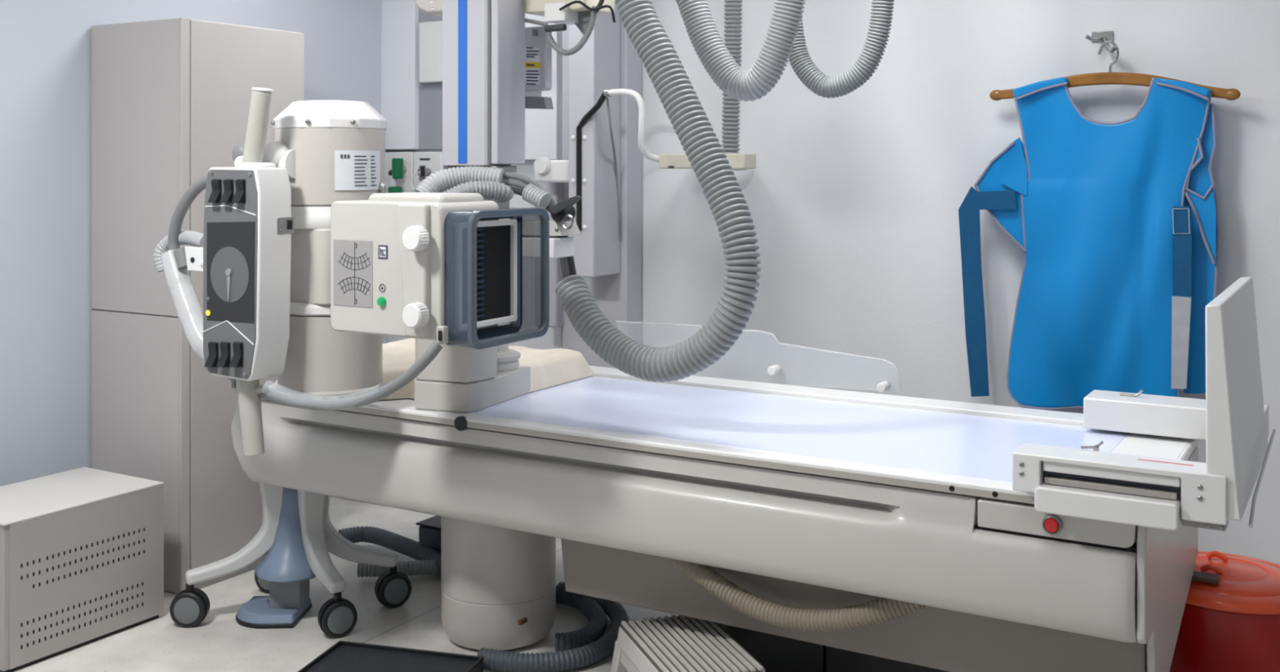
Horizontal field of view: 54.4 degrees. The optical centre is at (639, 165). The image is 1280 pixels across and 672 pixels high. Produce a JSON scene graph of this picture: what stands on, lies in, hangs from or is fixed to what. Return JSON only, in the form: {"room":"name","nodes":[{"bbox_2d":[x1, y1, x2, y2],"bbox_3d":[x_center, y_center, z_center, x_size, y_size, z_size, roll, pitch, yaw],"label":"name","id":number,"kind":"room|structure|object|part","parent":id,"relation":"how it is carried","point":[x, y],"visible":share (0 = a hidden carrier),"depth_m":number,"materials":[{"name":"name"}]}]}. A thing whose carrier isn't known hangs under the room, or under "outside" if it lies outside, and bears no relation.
{"room":"radiology room","nodes":[
{"label":"radiology room","id":0,"kind":"room"},
{"bbox_2d":[0,0,387,486],"bbox_3d":[-2.998,0.100,2.807,0.120,2.700,6.980,0,0,31],"label":"wall","id":1,"kind":"structure","parent":0,"point":[46,308],"depth_m":4.33,"materials":[{"name":"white paint"}]},
{"bbox_2d":[226,340,443,409],"bbox_3d":[-0.862,0.526,3.256,0.960,0.213,0.077,0,0,39],"label":"tube","id":2,"kind":"object","parent":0,"point":[434,348],"visible":0.77,"depth_m":3.08,"materials":[{"name":"grey"}]},
{"bbox_2d":[13,496,678,671],"bbox_3d":[-0.232,1.480,1.229,6.450,0.060,7.080,0,0,31],"label":"floor","id":3,"kind":"structure","parent":0,"point":[218,643],"depth_m":3.88,"materials":[{"name":"plastic"}]},
{"bbox_2d":[0,466,164,671],"bbox_3d":[-1.840,1.234,3.864,0.403,0.433,0.543,0,0,31],"label":"box","id":4,"kind":"object","parent":3,"relation":"on","point":[82,549],"visible":1,"depth_m":3.76,"materials":[{"name":"grey paint"}]},
{"bbox_3d":[-1.840,1.444,3.864,0.378,0.013,0.522,0,0,31],"label":"frame","id":5,"kind":"part","parent":4,"relation":"part of","materials":[{"name":"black metal"}]},
{"bbox_3d":[-1.840,1.020,3.864,0.403,0.006,0.543,0,0,31],"label":"lid","id":6,"kind":"part","parent":4,"relation":"part of","materials":[{"name":"paint"}]},
{"bbox_2d":[91,17,303,594],"bbox_3d":[-1.608,0.475,4.550,0.480,1.950,0.556,0,0,31],"label":"tall cabinet","id":7,"kind":"object","parent":3,"relation":"on","point":[171,98],"visible":0.58,"depth_m":4.31,"materials":[{"name":"metal"}]},
{"bbox_3d":[-1.754,0.006,4.320,0.463,1.007,0.012,0,0,31],"label":"panel","id":8,"kind":"part","parent":7,"relation":"part of","materials":[{"name":"paint"}]},
{"bbox_3d":[-1.754,0.981,4.320,0.463,0.932,0.012,0,0,31],"label":"panel","id":9,"kind":"part","parent":7,"relation":"part of","materials":[{"name":"paint"}]},
{"bbox_3d":[-1.398,0.453,4.449,0.016,1.895,0.516,0,0,31],"label":"door","id":10,"kind":"part","parent":7,"relation":"part of","materials":[{"name":"paint"}]},
{"bbox_2d":[169,482,411,637],"bbox_3d":[-1.117,1.224,4.023,0.660,0.458,0.413,0,0,14],"label":"stand","id":11,"kind":"object","parent":3,"relation":"on","point":[297,534],"visible":0.95,"depth_m":3.96,"materials":[{"name":"white painted metal"},{"name":"blue paint"},{"name":"black plastic"}]},
{"bbox_3d":[-1.275,1.161,3.986,0.341,0.319,0.093,0,0,-22],"label":"leg","id":12,"kind":"part","parent":11,"relation":"part of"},
{"bbox_3d":[-1.132,1.359,4.020,0.100,0.107,0.115,0,0,0],"label":"post","id":13,"kind":"part","parent":11,"relation":"part of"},
{"bbox_3d":[-1.016,1.161,3.953,0.093,0.318,0.304,0,0,-37],"label":"leg","id":14,"kind":"part","parent":11,"relation":"part of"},
{"bbox_3d":[-0.963,1.161,4.081,0.328,0.318,0.093,0,0,-8],"label":"leg","id":15,"kind":"part","parent":11,"relation":"part of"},
{"bbox_2d":[329,495,383,506],"bbox_3d":[-1.157,1.413,5.477,0.334,0.075,0.260,0,0,31],"label":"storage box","id":16,"kind":"object","parent":3,"relation":"on","point":[330,495],"visible":0.07,"depth_m":5.37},
{"bbox_2d":[337,525,440,573],"bbox_3d":[-0.798,1.400,4.450,0.853,0.060,0.152,0,0,45],"label":"hose","id":17,"kind":"object","parent":3,"relation":"on","point":[404,545],"visible":0.52,"depth_m":4.60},
{"bbox_2d":[297,640,483,671],"bbox_3d":[-0.717,1.423,3.406,0.455,0.054,0.400,0,0,15],"label":"floor mat","id":18,"kind":"object","parent":3,"relation":"on","point":[343,655],"visible":1,"depth_m":3.53,"materials":[{"name":"black plastic"}]},
{"bbox_2d":[356,559,440,577],"bbox_3d":[-0.774,1.410,4.366,0.424,0.052,0.064,0,0,-8],"label":"hose","id":19,"kind":"object","parent":3,"relation":"on","point":[419,567],"visible":0.54,"depth_m":4.33,"materials":[{"name":"grey plastic"}]},
{"bbox_2d":[415,515,440,551],"bbox_3d":[-0.569,1.371,4.507,0.410,0.158,0.260,0,0,31],"label":"case","id":20,"kind":"object","parent":3,"relation":"on","point":[429,529],"visible":0.19,"depth_m":4.48,"materials":[{"name":"black plastic"}]},
{"bbox_3d":[-0.569,1.296,4.507,0.410,0.008,0.260,0,0,31],"label":"lid","id":21,"kind":"part","parent":20,"relation":"part of","materials":[{"name":"black plastic"}]},
{"bbox_2d":[476,581,629,671],"bbox_3d":[-0.206,1.410,3.785,0.342,0.079,0.602,0,0,21],"label":"hose","id":22,"kind":"object","parent":3,"relation":"on","point":[593,652],"visible":0.75,"depth_m":3.56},
{"bbox_2d":[555,585,607,652],"bbox_3d":[-0.241,1.420,3.963,0.232,0.056,0.548,0,0,-22],"label":"hose","id":23,"kind":"object","parent":3,"relation":"on","point":[593,630],"visible":0.6,"depth_m":3.78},
{"bbox_2d":[533,2,658,368],"bbox_3d":[-0.162,0.105,4.935,0.678,2.690,0.419,0,0,31],"label":"stand","id":24,"kind":"object","parent":3,"relation":"on","point":[604,112],"visible":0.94,"depth_m":4.94,"materials":[{"name":"paint"}]},
{"bbox_3d":[-0.309,0.022,4.987,0.202,0.090,0.130,0,0,31],"label":"arm","id":25,"kind":"part","parent":24,"relation":"part of","materials":[{"name":"white plastic"}]},
{"bbox_3d":[-0.101,0.018,4.857,0.025,0.559,0.245,0,0,9],"label":"cord","id":26,"kind":"part","parent":24,"relation":"part of","materials":[{"name":"grey plastic"}]},
{"bbox_3d":[-0.031,-0.151,4.685,0.197,0.277,0.121,0,0,31],"label":"handrail","id":27,"kind":"part","parent":24,"relation":"part of","materials":[{"name":"metal"}]},
{"bbox_2d":[610,614,765,671],"bbox_3d":[0.127,1.340,3.204,0.308,0.220,0.459,0,0,-19],"label":"footstool","id":28,"kind":"object","parent":3,"relation":"on","point":[680,643],"visible":0.88,"depth_m":3.21,"materials":[{"name":"grey plastic"}]},
{"bbox_3d":[-0.056,1.366,3.352,0.056,0.168,0.061,0,0,-19],"label":"leg","id":29,"kind":"part","parent":28,"relation":"part of","materials":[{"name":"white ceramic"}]},
{"bbox_2d":[231,365,1199,671],"bbox_3d":[0.083,1.071,3.632,2.755,0.759,0.902,0,0,31],"label":"table","id":30,"kind":"object","parent":3,"relation":"on","point":[797,496],"visible":0.87,"depth_m":3.17,"materials":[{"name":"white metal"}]},
{"bbox_2d":[269,337,593,399],"bbox_3d":[-0.659,0.658,4.046,0.747,0.090,0.745,0,0,31],"label":"pad","id":31,"kind":"object","parent":30,"relation":"on","point":[550,367],"visible":0.3,"depth_m":4.01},
{"bbox_2d":[413,322,530,413],"bbox_3d":[-0.493,0.427,3.728,0.220,0.554,0.387,0,0,31],"label":"support column","id":32,"kind":"structure","parent":30,"relation":"on","point":[458,379],"depth_m":3.58,"materials":[{"name":"white plastic"}]},
{"bbox_3d":[-0.459,0.386,3.821,0.184,0.472,0.184,0,0,31],"label":"post","id":33,"kind":"part","parent":32,"relation":"part of","materials":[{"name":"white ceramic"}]},
{"bbox_2d":[615,320,902,392],"bbox_3d":[0.343,0.643,4.061,1.033,0.214,0.100,0,0,31],"label":"guard","id":34,"kind":"object","parent":30,"relation":"attached to","point":[884,386],"visible":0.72,"depth_m":3.99,"materials":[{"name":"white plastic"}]},
{"bbox_2d":[664,557,924,632],"bbox_3d":[0.359,1.051,3.049,0.689,0.149,0.098,0,0,31],"label":"hose","id":35,"kind":"object","parent":30,"relation":"hanging from","point":[875,611],"visible":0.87,"depth_m":3.00,"materials":[{"name":"plastic"}]},
{"bbox_3d":[0.370,0.705,3.435,1.740,0.002,0.689,0,0,31],"label":"panel","id":36,"kind":"part","parent":30,"relation":"part of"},
{"bbox_3d":[0.555,0.699,3.807,2.080,0.016,0.110,0,0,31],"label":"rail","id":37,"kind":"part","parent":30,"relation":"part of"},
{"bbox_2d":[1012,276,1275,531],"bbox_3d":[1.208,0.501,2.906,0.458,0.454,0.888,0,0,31],"label":"footboard","id":38,"kind":"object","parent":30,"relation":"attached to","point":[1232,420],"visible":1,"depth_m":2.58,"materials":[{"name":"white plastic"}]},
{"bbox_3d":[0.973,0.602,2.676,0.047,0.020,0.014,0,0,11],"label":"thumb lever","id":39,"kind":"part","parent":38,"relation":"part of","materials":[{"name":"silver metal"}]},
{"bbox_2d":[1034,470,1182,530],"bbox_3d":[0.991,0.681,2.610,0.285,0.093,0.158,0,0,31],"label":"tray","id":40,"kind":"object","parent":38,"relation":"on","point":[1142,498],"depth_m":2.55,"materials":[{"name":"white plastic"}]},
{"bbox_3d":[1.303,0.602,3.296,0.058,0.023,0.008,0,0,31],"label":"thumb lever","id":41,"kind":"part","parent":38,"relation":"part of","materials":[{"name":"silver metal"}]},
{"bbox_3d":[1.136,0.715,2.500,0.080,0.014,0.060,0,0,31],"label":"clamp plate","id":42,"kind":"part","parent":38,"relation":"part of","materials":[{"name":"grey"}]},
{"bbox_3d":[1.335,0.486,2.766,0.066,0.424,0.720,0,0,31],"label":"upright panel","id":43,"kind":"part","parent":38,"relation":"part of","materials":[{"name":"plastic"}]},
{"bbox_3d":[1.383,0.682,2.760,0.009,0.072,0.681,0,0,31],"label":"rod","id":44,"kind":"part","parent":38,"relation":"part of","materials":[{"name":"silver metal"}]},
{"bbox_3d":[1.187,0.705,2.953,0.143,0.002,0.689,0,0,31],"label":"panel","id":45,"kind":"part","parent":30,"relation":"part of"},
{"bbox_3d":[1.259,0.964,2.947,0.018,0.443,0.881,0,0,31],"label":"panel","id":46,"kind":"part","parent":30,"relation":"part of","materials":[{"name":"plastic"}]},
{"bbox_2d":[716,622,826,671],"bbox_3d":[0.401,1.330,3.565,0.363,0.240,0.255,0,0,31],"label":"equipment case","id":47,"kind":"object","parent":3,"relation":"on","point":[775,653],"visible":0.18,"depth_m":3.43,"materials":[{"name":"black plastic"}]},
{"bbox_2d":[826,645,948,671],"bbox_3d":[0.887,1.330,3.277,0.754,0.240,0.255,0,0,31],"label":"equipment case","id":48,"kind":"object","parent":3,"relation":"on","point":[837,660],"visible":0.18,"depth_m":3.31,"materials":[{"name":"black plastic"}]},
{"bbox_2d":[1168,550,1279,671],"bbox_3d":[1.581,1.255,3.352,0.446,0.390,0.446,0,0,31],"label":"waste bin","id":49,"kind":"object","parent":3,"relation":"on","point":[1230,622],"visible":0.72,"depth_m":3.19,"materials":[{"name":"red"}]},
{"bbox_3d":[1.581,1.106,3.352,0.446,0.052,0.446,0,0,31],"label":"bin lid","id":50,"kind":"part","parent":49,"relation":"part of","materials":[{"name":"orange"}]},
{"bbox_2d":[387,0,1279,564],"bbox_3d":[1.550,0.100,4.242,6.450,2.700,0.120,0,0,31],"label":"wall","id":51,"kind":"structure","parent":0,"point":[854,199],"depth_m":4.51,"materials":[{"name":"paint"}]},
{"bbox_2d":[381,0,418,149],"bbox_3d":[-1.097,-0.661,5.708,0.202,1.177,0.050,0,0,31],"label":"trim","id":52,"kind":"structure","parent":51,"relation":"attached to","point":[399,18],"depth_m":5.68,"materials":[{"name":"metal"}]},
{"bbox_2d":[385,150,447,192],"bbox_3d":[-1.025,0.041,5.668,0.345,0.221,0.047,0,0,31],"label":"outlet panel","id":53,"kind":"object","parent":51,"relation":"attached to","point":[412,159],"visible":0.58,"depth_m":5.65,"materials":[{"name":"white plastic"}]},
{"bbox_2d":[387,158,406,192],"bbox_3d":[-1.103,0.053,5.644,0.073,0.173,0.077,0,0,31],"label":"oxygen flowmeter","id":54,"kind":"object","parent":53,"relation":"attached to","point":[397,167],"visible":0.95,"depth_m":5.62,"materials":[{"name":"green"}]},
{"bbox_3d":[-1.098,0.013,5.633,0.052,0.093,0.052,0,0,31],"label":"knob","id":55,"kind":"part","parent":54,"relation":"part of","materials":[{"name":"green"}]},
{"bbox_2d":[385,151,413,192],"bbox_3d":[-1.105,0.040,5.700,0.175,0.203,0.017,0,0,31],"label":"outlet plate","id":56,"kind":"object","parent":53,"relation":"attached to","point":[408,157],"depth_m":5.67,"materials":[{"name":"white plastic"}]},
{"bbox_2d":[411,164,431,191],"bbox_3d":[-0.981,0.075,5.579,0.076,0.152,0.065,0,0,31],"label":"vacuum regulator","id":57,"kind":"object","parent":53,"relation":"attached to","point":[422,171],"visible":0.85,"depth_m":5.56,"materials":[{"name":"grey"}]},
{"bbox_3d":[-0.968,0.026,5.545,0.020,0.045,0.020,0,0,31],"label":"adjust knob","id":58,"kind":"part","parent":57,"relation":"part of","materials":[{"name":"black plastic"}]},
{"bbox_2d":[413,151,443,192],"bbox_3d":[-0.954,0.040,5.610,0.165,0.203,0.017,0,0,31],"label":"outlet plate","id":59,"kind":"object","parent":53,"relation":"attached to","point":[432,160],"depth_m":5.60,"materials":[{"name":"white plastic"}]},
{"bbox_2d":[418,9,442,149],"bbox_3d":[-0.755,-0.661,5.523,0.575,1.177,0.020,0,0,31],"label":"trim","id":60,"kind":"structure","parent":51,"relation":"attached to","point":[430,95],"depth_m":5.62,"materials":[{"name":"paint"}]},
{"bbox_2d":[418,20,442,83],"bbox_3d":[-0.908,-0.510,5.582,0.194,0.273,0.035,0,0,31],"label":"switch box","id":61,"kind":"object","parent":51,"relation":"attached to","point":[430,33],"visible":0.56,"depth_m":5.58,"materials":[{"name":"white plastic"}]},
{"bbox_2d":[524,13,562,159],"bbox_3d":[-0.454,-0.637,5.322,0.277,1.226,0.060,0,0,31],"label":"trim","id":62,"kind":"structure","parent":51,"relation":"attached to","point":[543,127],"depth_m":5.25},
{"bbox_2d":[658,153,755,191],"bbox_3d":[0.299,0.026,4.705,0.372,0.141,0.355,0,0,31],"label":"box","id":63,"kind":"object","parent":51,"relation":"attached to","point":[666,161],"visible":0.48,"depth_m":4.53,"materials":[{"name":"beige plastic"}]},
{"bbox_2d":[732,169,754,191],"bbox_3d":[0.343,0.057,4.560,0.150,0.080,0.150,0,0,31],"label":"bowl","id":64,"kind":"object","parent":63,"relation":"on","point":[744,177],"depth_m":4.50,"materials":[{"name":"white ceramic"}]},
{"bbox_2d":[1085,31,1117,53],"bbox_3d":[1.535,-0.409,4.122,0.103,0.081,0.101,0,0,31],"label":"wall hook","id":65,"kind":"object","parent":51,"relation":"attached to","point":[1103,36],"visible":0.94,"depth_m":4.15,"materials":[{"name":"silver metal"}]},
{"bbox_3d":[1.550,-0.431,4.169,0.070,0.036,0.006,0,0,31],"label":"plate","id":66,"kind":"part","parent":65,"relation":"part of","materials":[{"name":"silver metal"}]},
{"bbox_2d":[989,40,1240,100],"bbox_3d":[1.540,-0.307,4.085,0.782,0.207,0.027,0,0,31],"label":"clothes hanger","id":67,"kind":"object","parent":65,"relation":"hanging from","point":[1109,77],"visible":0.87,"depth_m":4.07,"materials":[{"name":"brown wood"}]},
{"bbox_2d":[958,76,1220,410],"bbox_3d":[1.456,0.260,4.093,0.822,1.105,0.112,0,0,31],"label":"apron","id":68,"kind":"object","parent":67,"relation":"hanging from","point":[1116,224],"visible":0.97,"depth_m":4.03,"materials":[{"name":"fabric"}]},
{"bbox_3d":[-0.227,-1.290,1.238,6.450,0.080,7.100,0,0,31],"label":"ceiling","id":69,"kind":"structure","parent":0,"visible":0},
{"bbox_2d":[413,0,442,16],"bbox_3d":[-0.699,-0.892,4.583,0.234,0.696,0.182,0,0,31],"label":"monitor","id":70,"kind":"object","parent":69,"relation":"hanging from","point":[433,7],"visible":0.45,"depth_m":4.52,"materials":[{"name":"plastic"}]},
{"bbox_2d":[442,0,524,208],"bbox_3d":[-0.438,-0.550,3.686,0.357,1.400,0.300,0,0,31],"label":"column","id":71,"kind":"structure","parent":69,"relation":"attached to","point":[483,41],"depth_m":3.61,"materials":[{"name":"metal"}]},
{"bbox_2d":[202,87,549,456],"bbox_3d":[-0.673,0.285,3.422,0.942,0.994,0.661,0,0,31],"label":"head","id":72,"kind":"object","parent":71,"relation":"attached to","point":[309,260],"visible":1,"depth_m":3.30},
{"bbox_2d":[173,246,203,271],"bbox_3d":[-1.263,0.268,3.551,0.056,0.071,0.254,0,0,-42],"label":"holder","id":73,"kind":"object","parent":72,"relation":"attached to","point":[191,258],"visible":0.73,"depth_m":3.57,"materials":[{"name":"white plastic"}]},
{"bbox_2d":[160,248,204,361],"bbox_3d":[-1.268,0.425,3.578,0.333,0.361,0.095,0,0,31],"label":"hose","id":74,"kind":"object","parent":73,"relation":"hanging from","point":[189,311],"visible":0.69,"depth_m":3.58,"materials":[{"name":"white"}]},
{"bbox_3d":[-1.265,0.268,3.563,0.101,0.069,0.015,0,0,31],"label":"plate","id":75,"kind":"part","parent":73,"relation":"part of","materials":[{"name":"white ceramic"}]},
{"bbox_2d":[167,165,235,250],"bbox_3d":[-1.250,0.137,3.564,0.341,0.276,0.042,0,0,36],"label":"tube","id":76,"kind":"object","parent":72,"relation":"attached to","point":[191,193],"visible":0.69,"depth_m":3.61,"materials":[{"name":"grey"}]},
{"bbox_2d":[153,230,203,271],"bbox_3d":[-1.341,0.254,3.655,0.236,0.126,0.058,0,0,33],"label":"corrugated elbow","id":77,"kind":"object","parent":76,"relation":"attached to","point":[195,238],"visible":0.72,"depth_m":3.65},
{"bbox_2d":[205,296,209,302],"bbox_3d":[-1.167,0.361,3.358,0.015,0.015,0.008,0,0,31],"label":"lamp","id":78,"kind":"object","parent":72,"relation":"on","point":[207,298],"depth_m":3.35,"materials":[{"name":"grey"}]},
{"bbox_2d":[204,342,218,367],"bbox_3d":[-1.151,0.509,3.342,0.036,0.067,0.024,0,0,31],"label":"rocker switch","id":79,"kind":"object","parent":72,"relation":"attached to","point":[211,348],"depth_m":3.34,"materials":[{"name":"black plastic"}]},
{"bbox_2d":[207,179,222,203],"bbox_3d":[-1.141,0.069,3.336,0.036,0.064,0.024,0,0,31],"label":"rocker switch","id":80,"kind":"object","parent":72,"relation":"attached to","point":[215,186],"depth_m":3.33,"materials":[{"name":"black plastic"}]},
{"bbox_2d":[216,342,231,367],"bbox_3d":[-1.111,0.505,3.319,0.036,0.066,0.024,0,0,31],"label":"rocker switch","id":81,"kind":"object","parent":72,"relation":"attached to","point":[223,348],"depth_m":3.32,"materials":[{"name":"black plastic"}]},
{"bbox_2d":[219,178,233,203],"bbox_3d":[-1.101,0.069,3.312,0.035,0.064,0.024,0,0,31],"label":"rocker switch","id":82,"kind":"object","parent":72,"relation":"attached to","point":[226,185],"depth_m":3.31,"materials":[{"name":"black plastic"}]},
{"bbox_2d":[229,342,243,367],"bbox_3d":[-1.069,0.501,3.294,0.035,0.066,0.024,0,0,31],"label":"rocker switch","id":83,"kind":"object","parent":72,"relation":"attached to","point":[236,348],"depth_m":3.29,"materials":[{"name":"black plastic"}]},
{"bbox_3d":[-1.089,-0.007,3.456,0.066,0.047,0.044,0,0,31],"label":"pivot arm","id":84,"kind":"part","parent":72,"relation":"part of","materials":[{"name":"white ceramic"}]},
{"bbox_2d":[231,178,245,203],"bbox_3d":[-1.061,0.068,3.289,0.035,0.064,0.024,0,0,31],"label":"rocker switch","id":85,"kind":"object","parent":72,"relation":"attached to","point":[238,185],"depth_m":3.29,"materials":[{"name":"black plastic"}]},
{"bbox_3d":[-1.065,0.287,3.372,0.217,0.567,0.115,0,0,31],"label":"control panel","id":86,"kind":"part","parent":72,"relation":"part of","materials":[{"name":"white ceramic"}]},
{"bbox_3d":[-1.054,0.673,3.365,0.084,0.219,0.060,0,0,31],"label":"handle","id":87,"kind":"part","parent":72,"relation":"part of","materials":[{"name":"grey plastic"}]},
{"bbox_3d":[-1.041,0.006,3.366,0.095,0.028,0.065,0,0,31],"label":"handle","id":88,"kind":"part","parent":72,"relation":"part of","materials":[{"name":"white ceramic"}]},
{"bbox_3d":[-1.036,-0.101,3.366,0.091,0.208,0.053,0,0,31],"label":"handle","id":89,"kind":"part","parent":72,"relation":"part of","materials":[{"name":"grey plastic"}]},
{"bbox_3d":[-0.953,0.161,3.346,0.004,0.045,0.060,0,0,31],"label":"plate","id":90,"kind":"part","parent":72,"relation":"part of","materials":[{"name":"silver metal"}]},
{"bbox_2d":[341,154,376,186],"bbox_3d":[-0.779,0.013,3.462,0.011,0.088,0.116,0,0,45],"label":"print","id":91,"kind":"object","parent":72,"relation":"attached to","point":[357,170],"depth_m":3.45,"materials":[{"name":"grey"}]},
{"bbox_3d":[-0.642,0.216,3.111,0.030,0.034,0.004,0,0,31],"label":"symbol plate","id":92,"kind":"part","parent":72,"relation":"part of","materials":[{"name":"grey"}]},
{"bbox_3d":[-0.553,0.257,3.054,0.092,0.329,0.026,0,0,31],"label":"knob panel","id":93,"kind":"part","parent":72,"relation":"part of","materials":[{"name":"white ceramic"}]},
{"bbox_3d":[-0.543,0.363,3.012,0.062,0.062,0.039,0,0,31],"label":"knob","id":94,"kind":"part","parent":72,"relation":"part of","materials":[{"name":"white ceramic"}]},
{"bbox_3d":[-0.543,0.176,3.012,0.062,0.062,0.039,0,0,31],"label":"knob","id":95,"kind":"part","parent":72,"relation":"part of","materials":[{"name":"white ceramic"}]},
{"bbox_2d":[413,165,504,192],"bbox_3d":[-0.507,0.055,3.502,0.253,0.109,0.087,0,0,-9],"label":"corrugated sleeve","id":96,"kind":"object","parent":72,"relation":"on","point":[441,181],"visible":0.66,"depth_m":3.48,"materials":[{"name":"plastic"}]},
{"bbox_2d":[444,180,514,203],"bbox_3d":[-0.442,0.079,3.419,0.193,0.077,0.062,0,0,-16],"label":"corrugated sleeve","id":97,"kind":"object","parent":72,"relation":"on","point":[502,193],"visible":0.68,"depth_m":3.40,"materials":[{"name":"grey plastic"}]},
{"bbox_3d":[-0.400,0.277,3.167,0.022,0.329,0.317,0,0,31],"label":"frame","id":98,"kind":"part","parent":72,"relation":"part of","materials":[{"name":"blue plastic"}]},
{"bbox_3d":[-0.326,0.277,3.124,0.018,0.337,0.325,0,0,31],"label":"tinted frame","id":99,"kind":"part","parent":72,"relation":"part of","materials":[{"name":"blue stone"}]},
{"bbox_3d":[-0.466,0.010,3.668,0.187,0.020,0.100,0,0,31],"label":"plate","id":100,"kind":"part","parent":71,"relation":"part of","materials":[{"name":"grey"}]},
{"bbox_3d":[-0.455,0.083,3.696,0.098,0.135,0.100,0,0,31],"label":"carriage arm","id":101,"kind":"part","parent":71,"relation":"part of"},
{"bbox_2d":[524,26,553,109],"bbox_3d":[-0.332,-0.294,3.757,0.127,0.248,0.070,0,0,31],"label":"label plate","id":102,"kind":"object","parent":71,"relation":"hanging from","point":[538,50],"visible":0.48,"depth_m":3.74,"materials":[{"name":"paint"}]},
{"bbox_2d":[526,47,539,84],"bbox_3d":[-0.323,-0.300,3.744,0.047,0.115,0.002,0,0,31],"label":"print","id":103,"kind":"object","parent":102,"relation":"attached to","point":[532,53],"depth_m":3.74,"materials":[{"name":"grey"}]},
{"bbox_3d":[-0.312,-0.399,3.728,0.002,0.020,0.040,0,0,31],"label":"hook arm","id":104,"kind":"part","parent":102,"relation":"part of","materials":[{"name":"silver metal"}]},
{"bbox_2d":[498,218,581,257],"bbox_3d":[-0.331,0.204,3.518,0.317,0.099,0.120,0,0,31],"label":"bracket","id":105,"kind":"object","parent":71,"relation":"attached to","point":[559,246],"visible":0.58,"depth_m":3.42,"materials":[{"name":"white metal"}]},
{"bbox_2d":[502,171,566,279],"bbox_3d":[-0.327,0.169,3.514,0.255,0.320,0.026,0,0,1],"label":"power cable","id":106,"kind":"object","parent":105,"relation":"attached to","point":[519,177],"visible":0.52,"depth_m":3.50,"materials":[{"name":"grey plastic"}]},
{"bbox_2d":[502,177,569,276],"bbox_3d":[-0.313,0.179,3.511,0.252,0.299,0.023,0,0,2],"label":"power cable","id":107,"kind":"object","parent":105,"relation":"attached to","point":[513,183],"visible":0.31,"depth_m":3.50,"materials":[{"name":"grey plastic"}]},
{"bbox_2d":[521,183,551,208],"bbox_3d":[-0.288,0.086,3.470,0.079,0.072,0.052,0,0,31],"label":"corrugated sleeve","id":108,"kind":"object","parent":105,"relation":"on","point":[537,197],"visible":0.94,"depth_m":3.45,"materials":[{"name":"plastic"}]},
{"bbox_3d":[-0.326,0.174,3.527,0.317,0.039,0.100,0,0,31],"label":"plate","id":109,"kind":"part","parent":105,"relation":"part of","materials":[{"name":"white metal"}]},
{"bbox_2d":[510,186,576,275],"bbox_3d":[-0.300,0.189,3.507,0.250,0.278,0.030,0,0,1],"label":"power cable","id":110,"kind":"object","parent":105,"relation":"attached to","point":[571,261],"visible":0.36,"depth_m":3.50,"materials":[{"name":"grey plastic"}]},
{"bbox_3d":[-0.341,0.226,3.513,0.306,0.054,0.100,0,0,31],"label":"plate","id":111,"kind":"part","parent":105,"relation":"part of","materials":[{"name":"white metal"}]},
{"bbox_2d":[548,195,582,229],"bbox_3d":[-0.190,0.127,3.403,0.107,0.094,0.075,0,0,31],"label":"clamp","id":112,"kind":"object","parent":105,"relation":"attached to","point":[564,210],"visible":1,"depth_m":3.39,"materials":[{"name":"black plastic"}]},
{"bbox_3d":[-0.203,0.106,3.376,0.102,0.052,0.015,0,0,31],"label":"lever","id":113,"kind":"part","parent":112,"relation":"part of","materials":[{"name":"grey"}]},
{"bbox_2d":[524,0,614,35],"bbox_3d":[-0.214,-0.810,3.670,0.219,0.860,0.180,0,0,31],"label":"junction box","id":114,"kind":"object","parent":71,"relation":"attached to","point":[576,14],"visible":0.83,"depth_m":3.61,"materials":[{"name":"beige plastic"}]},
{"bbox_3d":[-0.304,-0.421,3.654,0.080,0.030,0.012,0,0,31],"label":"rail","id":115,"kind":"part","parent":114,"relation":"part of","materials":[{"name":"silver metal"}]},
{"bbox_2d":[546,5,597,55],"bbox_3d":[-0.197,-0.386,3.571,0.155,0.143,0.037,0,0,12],"label":"cable","id":116,"kind":"object","parent":114,"relation":"hanging from","point":[590,27],"visible":0.98,"depth_m":3.56,"materials":[{"name":"grey plastic"}]},
{"bbox_3d":[-0.172,-0.417,3.634,0.099,0.073,0.020,0,0,31],"label":"gusset plate","id":117,"kind":"part","parent":114,"relation":"part of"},
{"bbox_2d":[559,0,615,22],"bbox_3d":[-0.151,-0.438,3.543,0.162,0.062,0.036,0,0,4],"label":"wire","id":118,"kind":"object","parent":114,"relation":"attached to","point":[584,5],"visible":1,"depth_m":3.53,"materials":[{"name":"black plastic"}]},
{"bbox_2d":[595,0,604,12],"bbox_3d":[-0.113,-0.471,3.552,0.041,0.068,0.014,0,0,31],"label":"cable","id":119,"kind":"object","parent":114,"relation":"attached to","point":[600,3],"visible":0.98,"depth_m":3.55,"materials":[{"name":"grey plastic"}]},
{"bbox_2d":[555,0,760,382],"bbox_3d":[0.036,-0.339,3.327,0.654,1.817,0.171,0,0,41],"label":"corrugated hose","id":120,"kind":"object","parent":69,"relation":"hanging from","point":[727,204],"visible":1,"depth_m":3.23,"materials":[{"name":"grey plastic"}]},
{"bbox_2d":[721,0,742,153],"bbox_3d":[0.339,-0.637,4.563,0.083,1.205,0.067,0,0,31],"label":"corrugated hose","id":121,"kind":"object","parent":69,"relation":"hanging from","point":[732,9],"visible":0.77,"depth_m":4.54,"materials":[{"name":"grey plastic"}]},
{"bbox_2d":[675,0,805,101],"bbox_3d":[0.261,-0.712,3.563,0.501,1.060,0.086,0,0,31],"label":"corrugated hose","id":122,"kind":"object","parent":69,"relation":"hanging from","point":[754,83],"visible":1,"depth_m":3.51,"materials":[{"name":"plastic"}]},
{"bbox_2d":[788,0,894,97],"bbox_3d":[0.593,-0.725,3.855,0.414,1.032,0.068,0,0,31],"label":"corrugated hose","id":123,"kind":"object","parent":69,"relation":"hanging from","point":[823,85],"visible":0.82,"depth_m":3.79,"materials":[{"name":"grey plastic"}]}
]}

